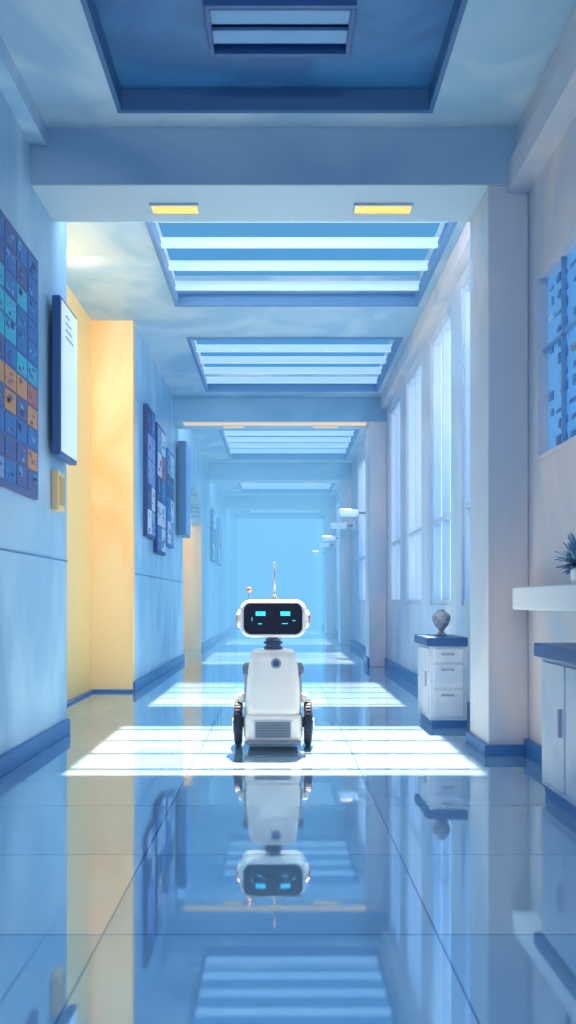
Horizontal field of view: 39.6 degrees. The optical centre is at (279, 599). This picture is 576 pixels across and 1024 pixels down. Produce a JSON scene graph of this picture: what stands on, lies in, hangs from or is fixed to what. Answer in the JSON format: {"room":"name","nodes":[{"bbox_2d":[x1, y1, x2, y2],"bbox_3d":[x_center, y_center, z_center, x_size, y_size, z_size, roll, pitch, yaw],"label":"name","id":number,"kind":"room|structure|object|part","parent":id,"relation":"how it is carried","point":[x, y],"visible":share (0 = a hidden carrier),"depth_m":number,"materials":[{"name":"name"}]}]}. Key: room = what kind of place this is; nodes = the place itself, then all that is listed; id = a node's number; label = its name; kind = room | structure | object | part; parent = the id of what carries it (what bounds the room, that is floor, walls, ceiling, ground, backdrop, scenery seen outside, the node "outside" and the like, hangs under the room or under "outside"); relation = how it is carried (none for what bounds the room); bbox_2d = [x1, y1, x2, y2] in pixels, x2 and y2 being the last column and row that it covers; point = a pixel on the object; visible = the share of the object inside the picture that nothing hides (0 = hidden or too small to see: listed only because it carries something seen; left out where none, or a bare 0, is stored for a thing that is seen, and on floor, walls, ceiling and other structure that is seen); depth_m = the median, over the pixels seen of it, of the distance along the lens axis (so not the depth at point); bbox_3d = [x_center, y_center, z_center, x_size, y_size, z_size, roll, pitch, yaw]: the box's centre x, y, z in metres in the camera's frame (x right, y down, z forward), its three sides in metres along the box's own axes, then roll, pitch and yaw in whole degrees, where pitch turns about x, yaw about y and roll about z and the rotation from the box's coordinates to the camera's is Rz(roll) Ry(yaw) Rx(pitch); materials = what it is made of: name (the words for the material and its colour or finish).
{"room":"hospital corridor","nodes":[
{"label":"hospital corridor","id":0,"kind":"room"},
{"bbox_2d":[0,90,236,755],"bbox_3d":[-1.925,-1.020,13.500,0.650,4.040,33.000,0,0,0],"label":"wall","id":1,"kind":"structure","parent":0,"point":[33,589],"depth_m":8.70,"materials":[{"name":"blue paint"}]},
{"bbox_2d":[0,209,37,499],"bbox_3d":[-1.582,-1.425,4.550,0.036,1.550,1.300,0,0,0],"label":"bulletin board","id":2,"kind":"object","parent":1,"relation":"attached to","point":[18,265],"visible":1,"depth_m":4.79,"materials":[{"name":"blue paper"}]},
{"bbox_2d":[51,470,64,512],"bbox_3d":[-1.570,-0.770,5.680,0.060,0.280,0.180,0,0,0],"label":"wall control box","id":3,"kind":"object","parent":1,"relation":"attached to","point":[57,477],"visible":1,"depth_m":5.60,"materials":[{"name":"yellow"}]},
{"bbox_2d":[52,295,76,464],"bbox_3d":[-1.550,-1.550,5.725,0.099,1.100,0.450,0,0,0],"label":"wall display","id":4,"kind":"object","parent":1,"relation":"attached to","point":[64,322],"visible":1,"depth_m":5.58,"materials":[{"name":"navy paint"},{"name":"white paint"}]},
{"bbox_2d":[0,548,182,582],"bbox_3d":[-1.597,0.286,5.100,0.006,1.167,16.200,0,0,0],"label":"groove","id":5,"kind":"object","parent":1,"relation":"attached to","point":[2,549],"visible":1,"depth_m":5.39,"materials":[{"name":"blue paint"}]},
{"bbox_2d":[0,625,237,777],"bbox_3d":[-1.810,0.945,13.500,0.480,0.110,33.000,0,0,0],"label":"baseboard","id":6,"kind":"structure","parent":1,"relation":"attached to","point":[17,756],"depth_m":5.62,"materials":[{"name":"blue"}]},
{"bbox_2d":[143,403,154,539],"bbox_3d":[-1.572,-1.525,9.650,0.056,1.550,0.600,0,0,0],"label":"poster","id":7,"kind":"object","parent":1,"relation":"attached to","point":[148,415],"visible":1,"depth_m":9.43,"materials":[{"name":"blue paper"}]},
{"bbox_2d":[148,408,154,535],"bbox_3d":[-1.547,-1.526,9.650,0.006,1.472,0.524,0,0,0],"label":"print","id":8,"kind":"object","parent":7,"relation":"attached to","point":[151,416],"depth_m":9.62,"materials":[{"name":"blue paper"}]},
{"bbox_2d":[153,422,165,555],"bbox_3d":[-1.572,-1.425,10.475,0.056,1.650,0.750,0,0,0],"label":"poster","id":9,"kind":"object","parent":1,"relation":"attached to","point":[159,544],"visible":0.98,"depth_m":10.35,"materials":[{"name":"blue paper"}]},
{"bbox_2d":[158,426,165,552],"bbox_3d":[-1.547,-1.426,10.475,0.006,1.572,0.674,0,0,0],"label":"print","id":10,"kind":"object","parent":9,"relation":"attached to","point":[161,435],"depth_m":10.44,"materials":[{"name":"blue paper"}]},
{"bbox_2d":[166,447,173,548],"bbox_3d":[-1.572,-1.425,11.350,0.056,1.350,0.700,0,0,0],"label":"poster","id":11,"kind":"object","parent":1,"relation":"attached to","point":[169,457],"visible":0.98,"depth_m":11.22,"materials":[{"name":"blue paper"}]},
{"bbox_2d":[168,451,173,545],"bbox_3d":[-1.547,-1.426,11.350,0.006,1.272,0.624,0,0,0],"label":"print","id":12,"kind":"object","parent":11,"relation":"attached to","point":[170,457],"depth_m":11.32,"materials":[{"name":"blue paper"}]},
{"bbox_2d":[177,441,190,537],"bbox_3d":[-1.520,-1.725,12.625,0.159,1.450,0.650,0,0,0],"label":"wall display","id":13,"kind":"object","parent":1,"relation":"attached to","point":[184,452],"visible":1,"depth_m":12.30,"materials":[{"name":"blue paint"}]},
{"bbox_2d":[210,509,215,562],"bbox_3d":[-1.572,-1.500,18.900,0.056,1.200,1.000,0,0,0],"label":"poster","id":14,"kind":"object","parent":1,"relation":"attached to","point":[212,512],"visible":1,"depth_m":18.49,"materials":[{"name":"blue paper"}]},
{"bbox_2d":[213,511,215,560],"bbox_3d":[-1.547,-1.501,18.900,0.006,1.122,0.924,0,0,0],"label":"print","id":15,"kind":"object","parent":14,"relation":"attached to","point":[214,514],"depth_m":18.88,"materials":[{"name":"blue"}]},
{"bbox_2d":[217,517,221,565],"bbox_3d":[-1.572,-1.500,20.700,0.056,1.200,1.000,0,0,0],"label":"poster","id":16,"kind":"object","parent":1,"relation":"attached to","point":[219,523],"visible":1,"depth_m":20.44,"materials":[{"name":"blue paper"}]},
{"bbox_2d":[219,519,221,563],"bbox_3d":[-1.547,-1.501,20.700,0.006,1.122,0.924,0,0,0],"label":"print","id":17,"kind":"object","parent":16,"relation":"attached to","point":[220,523],"depth_m":20.79,"materials":[{"name":"blue paper"}]},
{"bbox_2d":[208,463,351,482],"bbox_3d":[0.000,-2.855,18.050,3.200,0.370,0.500,0,0,0],"label":"beam","id":18,"kind":"structure","parent":1,"relation":"attached to","point":[217,472],"depth_m":17.80,"materials":[{"name":"blue paint"}]},
{"bbox_2d":[225,496,334,510],"bbox_3d":[0.000,-2.855,23.650,3.200,0.370,0.500,0,0,0],"label":"beam","id":19,"kind":"structure","parent":1,"relation":"attached to","point":[232,503],"depth_m":23.40,"materials":[{"name":"blue paint"}]},
{"bbox_2d":[0,9,575,408],"bbox_3d":[0.000,-2.830,4.500,3.200,0.420,15.000,0,0,0],"label":"trim","id":20,"kind":"structure","parent":1,"relation":"attached to","point":[550,111],"depth_m":4.78,"materials":[{"name":"white paint"}]},
{"bbox_3d":[0.000,-2.830,4.500,3.200,0.420,15.000,0,0,0],"label":"cornice","id":21,"kind":"part","parent":20,"relation":"part of","materials":[{"name":"blue paint"}]},
{"bbox_2d":[237,519,322,626],"bbox_3d":[-0.225,-1.020,30.100,4.050,4.040,0.200,0,0,0],"label":"wall","id":22,"kind":"structure","parent":0,"point":[241,523],"depth_m":30.00,"materials":[{"name":"blue paint"}]},
{"bbox_2d":[240,528,319,626],"bbox_3d":[0.000,-0.850,30.020,3.000,3.700,0.020,0,0,0],"label":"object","id":23,"kind":"object","parent":22,"relation":"attached to","point":[297,571],"visible":0.79,"depth_m":30.01,"materials":[{"name":"blue"}]},
{"bbox_2d":[0,627,575,1023],"bbox_3d":[-0.250,1.075,13.650,4.300,0.150,33.300,0,0,0],"label":"floor","id":24,"kind":"structure","parent":0,"point":[157,867],"depth_m":3.01,"materials":[{"name":"tile"}]},
{"bbox_2d":[232,563,313,744],"bbox_3d":[-0.047,0.370,5.490,0.562,1.254,0.380,0,0,0],"label":"robot","id":25,"kind":"object","parent":24,"relation":"on","point":[272,695],"visible":1,"depth_m":5.35,"materials":[{"name":"white plastic"}]},
{"bbox_3d":[-0.228,0.600,5.500,0.031,0.200,0.160,0,0,0],"label":"panel","id":26,"kind":"part","parent":25,"relation":"part of","materials":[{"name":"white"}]},
{"bbox_2d":[253,720,291,738],"bbox_3d":[-0.047,0.863,5.319,0.260,0.125,0.023,0,0,0],"label":"grille","id":27,"kind":"object","parent":25,"relation":"attached to","point":[262,729],"depth_m":5.31,"materials":[{"name":"grey plastic"}]},
{"bbox_3d":[0.134,0.600,5.500,0.031,0.200,0.160,0,0,0],"label":"panel","id":28,"kind":"part","parent":25,"relation":"part of","materials":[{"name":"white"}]},
{"bbox_2d":[414,634,467,727],"bbox_3d":[1.299,0.645,6.500,0.322,0.710,0.580,0,0,0],"label":"storage cabinet","id":29,"kind":"object","parent":24,"relation":"on","point":[442,660],"visible":1,"depth_m":6.24,"materials":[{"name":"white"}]},
{"bbox_2d":[432,609,450,635],"bbox_3d":[1.300,0.182,6.450,0.148,0.212,0.148,0,0,0],"label":"vase","id":30,"kind":"object","parent":29,"relation":"on","point":[441,618],"visible":1,"depth_m":6.41,"materials":[{"name":"ceramic"}]},
{"bbox_2d":[534,643,575,817],"bbox_3d":[1.438,0.610,3.735,0.260,0.780,0.790,0,0,0],"label":"storage cabinet","id":31,"kind":"object","parent":24,"relation":"on","point":[558,659],"visible":1,"depth_m":3.81,"materials":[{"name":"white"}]},
{"bbox_2d":[0,0,575,518],"bbox_3d":[-0.250,-3.190,13.650,4.300,0.300,33.300,0,0,0],"label":"ceiling","id":32,"kind":"structure","parent":0,"point":[502,50],"depth_m":6.55,"materials":[{"name":"paint"}]},
{"bbox_2d":[31,128,515,221],"bbox_3d":[0.000,-2.855,5.400,3.200,0.370,0.500,0,0,0],"label":"beam","id":33,"kind":"structure","parent":32,"relation":"attached to","point":[81,174],"depth_m":5.15,"materials":[{"name":"blue paint"}]},
{"bbox_2d":[149,203,200,214],"bbox_3d":[-0.715,-2.663,5.450,0.334,0.015,0.134,0,0,0],"label":"recessed light","id":34,"kind":"object","parent":33,"relation":"in","point":[156,208],"visible":1,"depth_m":5.43,"materials":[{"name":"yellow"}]},
{"bbox_2d":[151,206,197,213],"bbox_3d":[-0.715,-2.663,5.450,0.310,0.011,0.110,0,0,0],"label":"diffuser","id":35,"kind":"object","parent":34,"relation":"attached to","point":[154,209],"depth_m":5.45,"materials":[{"name":"yellow plastic"}]},
{"bbox_2d":[352,203,413,214],"bbox_3d":[0.700,-2.663,5.450,0.404,0.015,0.134,0,0,0],"label":"recessed light","id":36,"kind":"object","parent":33,"relation":"in","point":[358,208],"visible":1,"depth_m":5.43,"materials":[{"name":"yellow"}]},
{"bbox_2d":[354,206,411,213],"bbox_3d":[0.700,-2.663,5.450,0.380,0.011,0.110,0,0,0],"label":"diffuser","id":37,"kind":"object","parent":36,"relation":"attached to","point":[357,209],"depth_m":5.45,"materials":[{"name":"yellow plastic"}]},
{"bbox_2d":[80,0,467,112],"bbox_3d":[-0.030,-3.185,3.090,1.960,0.310,3.780,0,0,0],"label":"ceiling recess","id":38,"kind":"object","parent":32,"relation":"attached to","point":[154,56],"depth_m":4.71,"materials":[{"name":"blue paint"}]},
{"bbox_2d":[203,0,356,57],"bbox_3d":[0.000,-3.125,4.360,0.800,0.070,0.400,0,0,0],"label":"ceiling vent","id":39,"kind":"object","parent":38,"relation":"attached to","point":[234,28],"visible":1,"depth_m":4.37,"materials":[{"name":"blue metal"}]},
{"bbox_2d":[173,397,386,428],"bbox_3d":[0.000,-2.855,12.250,3.200,0.370,0.500,0,0,0],"label":"beam","id":40,"kind":"structure","parent":32,"relation":"attached to","point":[185,409],"depth_m":12.00,"materials":[{"name":"blue paint"}]},
{"bbox_2d":[222,426,244,427],"bbox_3d":[-0.715,-2.663,12.300,0.334,0.015,0.134,0,0,0],"label":"recessed light","id":41,"kind":"object","parent":40,"relation":"in","point":[222,426],"visible":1,"depth_m":12.28,"materials":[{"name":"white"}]},
{"bbox_2d":[183,422,366,425],"bbox_3d":[-0.075,-2.662,12.100,2.750,0.015,0.160,0,0,0],"label":"strip","id":42,"kind":"object","parent":40,"relation":"attached to","point":[185,423],"depth_m":12.03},
{"bbox_2d":[312,426,338,427],"bbox_3d":[0.700,-2.663,12.300,0.404,0.015,0.134,0,0,0],"label":"recessed light","id":43,"kind":"object","parent":40,"relation":"in","point":[312,426],"visible":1,"depth_m":12.29,"materials":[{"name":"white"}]},
{"bbox_2d":[248,511,321,514],"bbox_3d":[0.170,-3.080,26.700,2.500,0.120,3.400,0,0,0],"label":"frame","id":44,"kind":"object","parent":32,"relation":"attached to","point":[250,512],"depth_m":28.36,"materials":[{"name":"blue"}]},
{"bbox_2d":[251,511,318,511],"bbox_3d":[0.170,-3.138,26.746,2.500,0.095,3.092,0,0,0],"label":"trim","id":45,"kind":"structure","parent":32,"relation":"attached to","point":[251,511],"depth_m":28.21,"materials":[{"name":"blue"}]},
{"bbox_2d":[241,483,330,488],"bbox_3d":[0.170,-3.138,21.046,2.500,0.095,2.492,0,0,0],"label":"skylight","id":46,"kind":"object","parent":32,"relation":"attached to","point":[244,485],"depth_m":21.63,"materials":[{"name":"blue"}]},
{"bbox_2d":[238,483,334,492],"bbox_3d":[0.170,-3.080,21.100,2.500,0.120,3.000,0,0,0],"label":"frame","id":47,"kind":"object","parent":32,"relation":"attached to","point":[240,484],"depth_m":22.56,"materials":[{"name":"blue"}]},
{"bbox_2d":[224,431,353,452],"bbox_3d":[0.170,-3.138,15.646,2.500,0.095,2.492,0,0,0],"label":"skylight","id":48,"kind":"object","parent":32,"relation":"attached to","point":[227,433],"depth_m":15.64,"materials":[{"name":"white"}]},
{"bbox_2d":[219,429,359,459],"bbox_3d":[0.170,-3.080,15.700,2.500,0.120,3.000,0,0,0],"label":"frame","id":49,"kind":"object","parent":32,"relation":"attached to","point":[356,431],"depth_m":17.16,"materials":[{"name":"blue"}]},
{"bbox_2d":[195,344,391,383],"bbox_3d":[0.170,-3.138,10.456,2.500,0.095,2.012,0,0,0],"label":"skylight","id":50,"kind":"object","parent":32,"relation":"attached to","point":[199,347],"depth_m":10.44,"materials":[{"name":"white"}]},
{"bbox_2d":[187,337,402,391],"bbox_3d":[0.170,-3.080,10.425,2.500,0.120,2.350,0,0,0],"label":"frame","id":51,"kind":"object","parent":32,"relation":"attached to","point":[397,340],"depth_m":11.56,"materials":[{"name":"blue metal"}]},
{"bbox_2d":[153,222,448,290],"bbox_3d":[0.170,-3.138,7.266,2.500,0.095,1.532,0,0,0],"label":"skylight","id":52,"kind":"object","parent":32,"relation":"attached to","point":[166,242],"depth_m":7.48,"materials":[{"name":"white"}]},
{"bbox_2d":[145,222,456,306],"bbox_3d":[0.170,-3.080,7.270,2.500,0.120,1.940,0,0,0],"label":"frame","id":53,"kind":"object","parent":32,"relation":"attached to","point":[180,300],"depth_m":8.20,"materials":[{"name":"blue metal"}]},
{"bbox_2d":[323,116,575,744],"bbox_3d":[1.700,-1.020,13.500,0.200,4.040,33.000,0,0,0],"label":"wall","id":54,"kind":"structure","parent":0,"point":[552,198],"depth_m":7.05,"materials":[{"name":"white paint"}]},
{"bbox_2d":[312,551,324,554],"bbox_3d":[1.340,-1.600,27.200,0.520,0.200,0.260,0,0,0],"label":"wall lamp","id":55,"kind":"object","parent":54,"relation":"attached to","point":[313,552],"visible":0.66,"depth_m":27.07,"materials":[{"name":"white paint"}]},
{"bbox_2d":[317,541,335,547],"bbox_3d":[1.340,-1.600,23.150,0.520,0.200,0.260,0,0,0],"label":"wall lamp","id":56,"kind":"object","parent":54,"relation":"attached to","point":[319,544],"visible":1,"depth_m":23.03,"materials":[{"name":"white paint"}]},
{"bbox_2d":[325,509,334,633],"bbox_3d":[1.470,-0.835,23.650,0.260,3.670,0.500,0,0,0],"label":"pilaster","id":57,"kind":"object","parent":54,"relation":"attached to","point":[329,513],"depth_m":23.40,"materials":[{"name":"blue paint"}]},
{"bbox_2d":[321,536,338,540],"bbox_3d":[1.340,-1.600,20.750,0.520,0.200,0.260,0,0,0],"label":"wall lamp","id":58,"kind":"object","parent":54,"relation":"attached to","point":[323,538],"visible":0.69,"depth_m":20.63,"materials":[{"name":"white paint"}]},
{"bbox_2d":[337,501,338,601],"bbox_3d":[1.660,-1.350,21.950,0.080,2.800,1.700,0,0,0],"label":"frame","id":59,"kind":"object","parent":54,"relation":"attached to","point":[338,501],"visible":0.21,"depth_m":22.75,"materials":[{"name":"blue paint"}]},
{"bbox_2d":[330,520,354,530],"bbox_3d":[1.340,-1.600,17.200,0.520,0.200,0.260,0,0,0],"label":"wall lamp","id":60,"kind":"object","parent":54,"relation":"attached to","point":[334,525],"visible":1,"depth_m":17.08,"materials":[{"name":"white paint"}]},
{"bbox_2d":[339,480,351,644],"bbox_3d":[1.470,-0.835,18.050,0.260,3.670,0.500,0,0,0],"label":"pilaster","id":61,"kind":"object","parent":54,"relation":"attached to","point":[345,486],"depth_m":17.80,"materials":[{"name":"blue paint"}]},
{"bbox_2d":[338,508,365,518],"bbox_3d":[1.340,-1.600,14.700,0.520,0.200,0.260,0,0,0],"label":"wall lamp","id":62,"kind":"object","parent":54,"relation":"attached to","point":[342,512],"visible":0.8,"depth_m":14.58,"materials":[{"name":"white paint"}]},
{"bbox_2d":[341,515,356,516],"bbox_3d":[1.260,-1.545,14.700,0.280,0.010,0.200,0,0,0],"label":"diffuser","id":63,"kind":"object","parent":62,"relation":"attached to","point":[341,515],"depth_m":14.60,"materials":[{"name":"blue"}]},
{"bbox_2d":[359,457,364,602],"bbox_3d":[1.660,-1.350,15.700,0.080,2.800,1.400,0,0,0],"label":"frame","id":64,"kind":"object","parent":54,"relation":"attached to","point":[362,464],"visible":0.52,"depth_m":16.35,"materials":[{"name":"blue paint"}]},
{"bbox_2d":[366,422,386,666],"bbox_3d":[1.470,-0.835,12.250,0.260,3.670,0.500,0,0,0],"label":"pilaster","id":65,"kind":"object","parent":54,"relation":"attached to","point":[376,432],"depth_m":12.00,"materials":[{"name":"blue paint"}]},
{"bbox_2d":[391,397,399,603],"bbox_3d":[1.660,-1.350,11.175,0.080,2.800,1.050,0,0,0],"label":"frame","id":66,"kind":"object","parent":54,"relation":"attached to","point":[395,413],"visible":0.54,"depth_m":11.65,"materials":[{"name":"blue paint"}]},
{"bbox_2d":[408,361,420,603],"bbox_3d":[1.660,-1.350,9.600,0.080,2.800,1.100,0,0,0],"label":"frame","id":67,"kind":"object","parent":54,"relation":"attached to","point":[414,384],"visible":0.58,"depth_m":9.98,"materials":[{"name":"blue paint"}]},
{"bbox_2d":[322,623,541,766],"bbox_3d":[1.455,0.935,13.500,0.290,0.130,33.000,0,0,0],"label":"baseboard","id":68,"kind":"structure","parent":54,"relation":"attached to","point":[532,750],"depth_m":5.18,"materials":[{"name":"blue"}]},
{"bbox_2d":[432,311,450,604],"bbox_3d":[1.660,-1.350,8.000,0.080,2.800,1.000,0,0,0],"label":"window","id":69,"kind":"structure","parent":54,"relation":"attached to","point":[443,335],"depth_m":8.45,"materials":[{"name":"glass"}]},
{"bbox_2d":[441,329,450,599],"bbox_3d":[1.715,-1.350,8.000,0.010,2.800,1.000,0,0,0],"label":"pane","id":70,"kind":"object","parent":54,"relation":"attached to","point":[450,329],"visible":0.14,"depth_m":8.02,"materials":[{"name":"blue"}]},
{"bbox_2d":[464,278,469,605],"bbox_3d":[1.660,-1.350,6.650,0.080,2.800,0.800,0,0,0],"label":"frame","id":71,"kind":"object","parent":54,"relation":"attached to","point":[467,286],"visible":0.21,"depth_m":7.00,"materials":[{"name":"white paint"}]},
{"bbox_2d":[470,186,527,743],"bbox_3d":[1.470,-0.835,5.400,0.260,3.670,0.500,0,0,0],"label":"pilaster","id":72,"kind":"object","parent":54,"relation":"attached to","point":[499,224],"depth_m":5.15,"materials":[{"name":"white paint"}]},
{"bbox_2d":[513,584,575,611],"bbox_3d":[1.525,-0.010,3.950,0.150,0.140,2.100,0,0,0],"label":"wall shelf","id":73,"kind":"object","parent":54,"relation":"attached to","point":[562,598],"visible":1,"depth_m":4.35,"materials":[{"name":"white paint"}]},
{"bbox_2d":[555,532,575,583],"bbox_3d":[1.489,-0.226,3.992,0.191,0.293,0.361,0,0,0],"label":"potted plant","id":74,"kind":"object","parent":73,"relation":"on","point":[571,568],"visible":0.98,"depth_m":4.00,"materials":[{"name":"blue plant"}]},
{"bbox_3d":[1.520,-0.125,4.020,0.130,0.090,0.130,0,0,0],"label":"pot","id":75,"kind":"part","parent":74,"relation":"part of","materials":[{"name":"white ceramic"}]},
{"bbox_2d":[536,228,575,460],"bbox_3d":[1.630,-1.430,4.080,0.080,1.140,1.760,0,0,0],"label":"frame","id":76,"kind":"object","parent":54,"relation":"attached to","point":[569,244],"visible":0.62,"depth_m":4.93,"materials":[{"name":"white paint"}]},
{"bbox_2d":[548,260,575,445],"bbox_3d":[1.647,-1.424,4.081,0.006,1.009,1.642,0,0,0],"label":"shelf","id":77,"kind":"object","parent":76,"relation":"in","point":[558,277],"visible":0.94,"depth_m":4.70,"materials":[{"name":"blue"}]},
{"bbox_2d":[543,257,575,442],"bbox_3d":[1.635,-1.430,4.080,0.030,1.090,1.710,0,0,0],"label":"mullion","id":78,"kind":"object","parent":54,"relation":"attached to","point":[565,329],"visible":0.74,"depth_m":4.60,"materials":[{"name":"blue metal"}]},
{"bbox_2d":[547,246,575,450],"bbox_3d":[1.655,-1.430,4.080,0.010,1.140,1.760,0,0,0],"label":"pane","id":79,"kind":"object","parent":54,"relation":"attached to","point":[553,368],"visible":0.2,"depth_m":4.76,"materials":[{"name":"blue glass"}]}
]}

